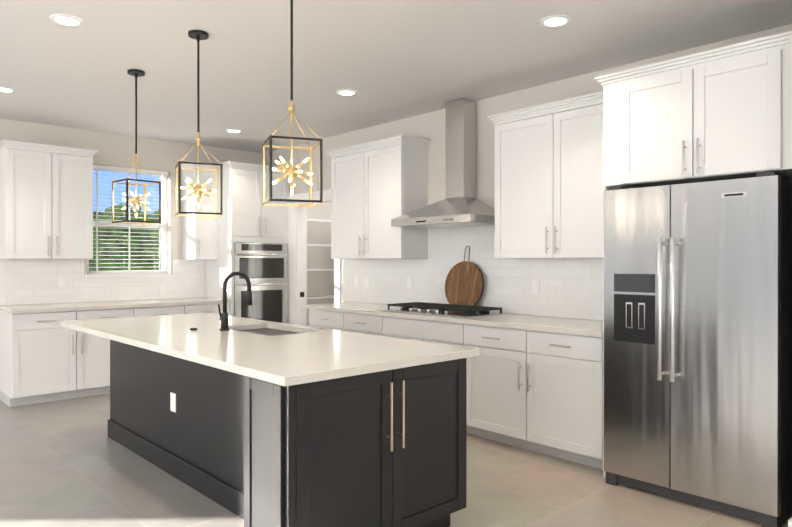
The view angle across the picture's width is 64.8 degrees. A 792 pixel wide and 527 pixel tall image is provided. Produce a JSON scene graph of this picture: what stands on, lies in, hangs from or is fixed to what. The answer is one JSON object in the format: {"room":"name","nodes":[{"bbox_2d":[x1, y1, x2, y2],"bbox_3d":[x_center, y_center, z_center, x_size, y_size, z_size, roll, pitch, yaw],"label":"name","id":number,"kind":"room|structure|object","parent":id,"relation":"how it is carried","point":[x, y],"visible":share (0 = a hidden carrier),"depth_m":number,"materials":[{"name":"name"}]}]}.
{"room":"kitchen","nodes":[
{"label":"kitchen","id":0,"kind":"room"},
{"bbox_2d":[0,118,333,324],"bbox_3d":[-4.493,-0.052,5.589,11.200,2.720,0.140,0,0,-43],"label":"wall","id":1,"kind":"structure","parent":0,"point":[117,150],"depth_m":7.24,"materials":[{"name":"paint"}]},
{"bbox_2d":[0,143,92,258],"bbox_3d":[-3.470,-0.573,6.203,0.760,1.057,0.340,0,0,-43],"label":"upper cabinet","id":2,"kind":"object","parent":1,"relation":"attached to","point":[46,201],"depth_m":6.04,"materials":[{"name":"white wood"}]},
{"bbox_2d":[0,259,204,305],"bbox_3d":[-3.088,0.183,6.787,2.145,0.453,0.005,0,0,-43],"label":"backsplash","id":3,"kind":"structure","parent":1,"relation":"attached to","point":[22,281],"depth_m":6.53,"materials":[{"name":"tile"}]},
{"bbox_2d":[57,275,64,286],"bbox_3d":[-3.456,0.181,6.439,0.072,0.115,0.007,0,0,-43],"label":"electrical outlet","id":4,"kind":"object","parent":3,"relation":"attached to","point":[60,280],"visible":1,"depth_m":6.43,"materials":[{"name":"white plastic"}]},
{"bbox_2d":[84,169,173,281],"bbox_3d":[-2.982,-0.433,6.958,0.960,1.265,0.175,0,0,-43],"label":"window","id":5,"kind":"structure","parent":1,"relation":"in","point":[125,278],"depth_m":7.04,"materials":[{"name":"white"}]},
{"bbox_2d":[87,164,167,274],"bbox_3d":[-2.980,-0.471,6.957,0.876,1.184,0.060,0,0,-43],"label":"window blinds","id":6,"kind":"object","parent":5,"relation":"attached to","point":[123,169],"visible":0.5,"depth_m":6.91,"materials":[{"name":"white plastic"}]},
{"bbox_2d":[182,164,215,258],"bbox_3d":[-2.292,-0.576,7.297,0.285,1.057,0.330,0,0,-43],"label":"upper cabinet","id":7,"kind":"object","parent":1,"relation":"attached to","point":[198,233],"depth_m":7.18,"materials":[{"name":"white wood"}]},
{"bbox_2d":[0,393,791,526],"bbox_3d":[-0.322,1.352,1.074,11.200,0.060,12.440,0,0,-43],"label":"floor","id":8,"kind":"structure","parent":0,"point":[67,463],"depth_m":3.61,"materials":[{"name":"tile"}]},
{"bbox_2d":[0,307,139,406],"bbox_3d":[-3.247,0.877,6.222,1.136,0.860,0.620,0,0,-43],"label":"base cabinet","id":9,"kind":"object","parent":8,"relation":"on","point":[42,360],"depth_m":5.86,"materials":[{"name":"white wood"}]},
{"bbox_2d":[0,299,231,314],"bbox_3d":[-2.870,0.428,6.545,2.156,0.036,0.655,0,0,-43],"label":"countertop","id":10,"kind":"structure","parent":9,"relation":"on","point":[12,309],"depth_m":6.25,"materials":[{"name":"white stone"}]},
{"bbox_2d":[140,303,227,315],"bbox_3d":[-2.504,0.875,6.908,1.131,0.860,0.620,0,0,-43],"label":"base cabinet","id":11,"kind":"object","parent":8,"relation":"on","point":[212,308],"depth_m":6.69,"materials":[{"name":"white wood"}]},
{"bbox_2d":[204,163,288,322],"bbox_3d":[-1.798,0.099,7.544,0.773,2.408,0.640,0,0,-43],"label":"tall cabinet","id":12,"kind":"object","parent":8,"relation":"on","point":[244,219],"depth_m":7.24,"materials":[{"name":"white wood"}]},
{"bbox_2d":[234,242,286,322],"bbox_3d":[-1.559,0.281,7.287,0.699,1.041,0.100,0,0,-43],"label":"wall oven","id":13,"kind":"object","parent":12,"relation":"in","point":[262,267],"visible":0.92,"depth_m":7.28,"materials":[{"name":"silver metal"}]},
{"bbox_2d":[73,329,467,526],"bbox_3d":[-1.011,0.884,3.797,1.058,0.860,2.949,0,0,-43],"label":"kitchen island","id":14,"kind":"object","parent":8,"relation":"on","point":[256,423],"depth_m":2.85,"materials":[{"name":"black wood"}]},
{"bbox_2d":[60,313,478,388],"bbox_3d":[-1.009,0.436,3.791,1.120,0.036,2.970,0,0,-43],"label":"island countertop","id":15,"kind":"structure","parent":14,"relation":"on","point":[285,355],"depth_m":3.16,"materials":[{"name":"white stone"}]},
{"bbox_2d":[190,271,252,330],"bbox_3d":[-1.106,0.234,3.962,0.344,0.368,0.212,0,0,-43],"label":"faucet","id":16,"kind":"object","parent":15,"relation":"on","point":[223,318],"visible":1,"depth_m":3.89,"materials":[{"name":"black metal"}]},
{"bbox_2d":[309,310,335,329],"bbox_3d":[-0.431,0.877,6.186,0.620,0.860,0.626,0,0,-43],"label":"base cabinet","id":17,"kind":"object","parent":8,"relation":"on","point":[326,319],"depth_m":6.02,"materials":[{"name":"white wood"}]},
{"bbox_2d":[336,314,375,334],"bbox_3d":[-0.074,0.878,5.799,0.620,0.860,0.672,0,0,-43],"label":"base cabinet","id":18,"kind":"object","parent":8,"relation":"on","point":[358,323],"depth_m":5.64,"materials":[{"name":"white wood"}]},
{"bbox_2d":[376,318,455,345],"bbox_3d":[0.425,0.880,5.259,0.620,0.860,1.042,0,0,-43],"label":"base cabinet","id":19,"kind":"object","parent":8,"relation":"on","point":[403,328],"depth_m":5.07,"materials":[{"name":"white wood"}]},
{"bbox_2d":[456,322,605,477],"bbox_3d":[1.103,0.882,4.524,0.620,0.860,1.201,0,0,-43],"label":"base cabinet","id":20,"kind":"object","parent":8,"relation":"on","point":[535,383],"depth_m":4.23,"materials":[{"name":"white wood"}]},
{"bbox_2d":[304,302,603,337],"bbox_3d":[0.419,0.432,5.238,0.655,0.036,3.210,0,0,-43],"label":"countertop","id":21,"kind":"structure","parent":20,"relation":"on","point":[590,328],"depth_m":4.64,"materials":[{"name":"white stone"}]},
{"bbox_2d":[381,302,504,317],"bbox_3d":[0.372,0.384,5.236,0.460,0.058,1.000,0,0,-43],"label":"cooktop","id":22,"kind":"object","parent":21,"relation":"in","point":[451,310],"visible":1,"depth_m":5.08,"materials":[{"name":"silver metal"}]},
{"bbox_2d":[445,246,483,305],"bbox_3d":[0.595,0.127,5.428,0.096,0.564,0.430,0,0,-43],"label":"cutting board","id":23,"kind":"object","parent":21,"relation":"on","point":[464,283],"visible":0.81,"depth_m":5.41,"materials":[{"name":"brown wood"}]},
{"bbox_2d":[604,172,791,526],"bbox_3d":[1.794,0.430,3.609,0.788,1.768,0.920,0,0,-43],"label":"refrigerator","id":24,"kind":"object","parent":8,"relation":"on","point":[698,343],"visible":1,"depth_m":3.31,"materials":[{"name":"grey metal"}]},
{"bbox_2d":[788,517,791,526],"bbox_3d":[3.937,1.273,0.708,0.015,0.100,6.125,0,0,-43],"label":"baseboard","id":25,"kind":"structure","parent":8,"relation":"on","point":[790,522],"depth_m":2.94,"materials":[{"name":"white"}]},
{"bbox_2d":[0,0,791,152],"bbox_3d":[-0.322,-1.428,1.065,11.200,0.060,12.440,0,0,-43],"label":"ceiling","id":26,"kind":"structure","parent":0,"point":[390,60],"depth_m":4.20,"materials":[{"name":"paint"}]},
{"bbox_2d":[0,86,15,91],"bbox_3d":[-3.170,-1.406,5.036,0.176,0.008,0.176,0,0,-43],"label":"recessed light","id":27,"kind":"object","parent":26,"relation":"in","point":[5,89],"visible":0.96,"depth_m":5.03,"materials":[{"name":"white plastic"}]},
{"bbox_2d":[50,14,83,25],"bbox_3d":[-1.898,-1.401,3.598,0.176,0.008,0.176,0,0,-43],"label":"recessed light","id":28,"kind":"object","parent":26,"relation":"in","point":[67,20],"visible":0.96,"depth_m":3.59,"materials":[{"name":"white plastic"}]},
{"bbox_2d":[112,69,160,225],"bbox_3d":[-1.905,-0.847,4.573,0.251,1.122,0.251,0,0,43],"label":"pendant light","id":29,"kind":"object","parent":26,"relation":"hanging from","point":[136,201],"visible":1,"depth_m":4.57,"materials":[{"name":"black"}]},
{"bbox_2d":[175,30,222,218],"bbox_3d":[-1.207,-0.844,3.810,0.251,1.122,0.251,0,0,-24],"label":"pendant light","id":30,"kind":"object","parent":26,"relation":"hanging from","point":[198,36],"visible":1,"depth_m":3.80,"materials":[{"name":"black"}]},
{"bbox_2d":[225,129,241,132],"bbox_3d":[-1.726,-1.411,6.642,0.176,0.008,0.176,0,0,-43],"label":"recessed light","id":31,"kind":"object","parent":26,"relation":"in","point":[234,130],"visible":0.94,"depth_m":6.61,"materials":[{"name":"white plastic"}]},
{"bbox_2d":[262,0,322,208],"bbox_3d":[-0.511,-0.842,3.056,0.251,1.122,0.251,0,0,-20],"label":"pendant light","id":32,"kind":"object","parent":26,"relation":"hanging from","point":[292,172],"visible":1,"depth_m":3.05,"materials":[{"name":"black"}]},
{"bbox_2d":[336,89,356,95],"bbox_3d":[-0.406,-1.406,5.138,0.176,0.008,0.176,0,0,-43],"label":"recessed light","id":33,"kind":"object","parent":26,"relation":"in","point":[345,92],"visible":0.98,"depth_m":5.12,"materials":[{"name":"white"}]},
{"bbox_2d":[540,15,570,26],"bbox_3d":[0.923,-1.401,3.609,0.176,0.008,0.176,0,0,-43],"label":"recessed light","id":34,"kind":"object","parent":26,"relation":"in","point":[554,20],"visible":0.94,"depth_m":3.59,"materials":[{"name":"white plastic"}]},
{"bbox_2d":[265,24,791,320],"bbox_3d":[2.489,-0.045,3.568,0.120,2.720,12.300,0,0,-43],"label":"wall","id":35,"kind":"structure","parent":0,"point":[431,126],"depth_m":5.41,"materials":[{"name":"paint"}]},
{"bbox_2d":[288,189,340,325],"bbox_3d":[-0.911,0.238,7.246,0.148,2.130,1.035,0,0,-43],"label":"door frame","id":36,"kind":"structure","parent":35,"relation":"attached to","point":[297,262],"depth_m":7.48,"materials":[{"name":"white wood"}]},
{"bbox_2d":[328,138,427,258],"bbox_3d":[-0.183,-0.572,6.119,0.340,1.057,1.055,0,0,-43],"label":"upper cabinet","id":37,"kind":"object","parent":35,"relation":"attached to","point":[372,186],"depth_m":5.86,"materials":[{"name":"white wood"}]},
{"bbox_2d":[391,97,493,228],"bbox_3d":[0.446,-0.865,5.314,0.496,1.087,0.910,0,0,-43],"label":"range hood","id":38,"kind":"object","parent":35,"relation":"attached to","point":[461,205],"visible":0.96,"depth_m":5.33,"materials":[{"name":"silver metal"}]},
{"bbox_2d":[343,225,602,320],"bbox_3d":[0.587,0.000,5.535,0.005,0.824,3.430,0,0,-43],"label":"backsplash","id":39,"kind":"structure","parent":35,"relation":"attached to","point":[571,287],"depth_m":5.32,"materials":[{"name":"tile"}]},
{"bbox_2d":[365,276,368,286],"bbox_3d":[-0.303,0.190,6.491,0.007,0.115,0.072,0,0,-43],"label":"electrical outlet","id":40,"kind":"object","parent":39,"relation":"attached to","point":[366,281],"visible":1,"depth_m":6.49,"materials":[{"name":"white plastic"}]},
{"bbox_2d":[407,276,412,287],"bbox_3d":[0.133,0.182,6.018,0.007,0.115,0.072,0,0,-43],"label":"electrical outlet","id":41,"kind":"object","parent":39,"relation":"attached to","point":[409,281],"visible":1,"depth_m":6.01,"materials":[{"name":"white plastic"}]},
{"bbox_2d":[532,279,539,293],"bbox_3d":[1.109,0.185,4.961,0.007,0.115,0.072,0,0,-43],"label":"electrical outlet","id":42,"kind":"object","parent":39,"relation":"attached to","point":[535,286],"visible":1,"depth_m":4.96,"materials":[{"name":"white plastic"}]},
{"bbox_2d":[492,98,606,261],"bbox_3d":[1.247,-0.568,4.570,0.340,1.057,1.060,0,0,-43],"label":"upper cabinet","id":43,"kind":"object","parent":35,"relation":"attached to","point":[548,203],"depth_m":4.48,"materials":[{"name":"white wood"}]},
{"bbox_2d":[596,38,791,189],"bbox_3d":[1.858,-0.782,3.657,0.680,0.623,1.040,0,0,-43],"label":"upper cabinet","id":44,"kind":"object","parent":35,"relation":"attached to","point":[728,116],"depth_m":3.38,"materials":[{"name":"white wood"}]},
{"label":"outside","id":45,"kind":"structure","parent":0,"visible":0},
{"bbox_2d":[89,170,161,270],"bbox_3d":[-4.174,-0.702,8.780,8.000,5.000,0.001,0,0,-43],"label":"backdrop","id":46,"kind":"structure","parent":45,"point":[105,209],"depth_m":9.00,"materials":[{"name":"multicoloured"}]},
{"bbox_3d":[-0.365,-0.058,7.671,1.249,2.720,2.400,0,0,-43],"label":"wall","id":47,"kind":"structure","parent":0,"visible":0},
{"bbox_2d":[307,219,333,325],"bbox_3d":[-0.459,0.143,7.686,1.123,1.454,2.248,0,0,-43],"label":"pantry shelves","id":48,"kind":"object","parent":47,"relation":"attached to","point":[320,296],"visible":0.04,"depth_m":8.32,"materials":[{"name":"white wood"}]}
]}

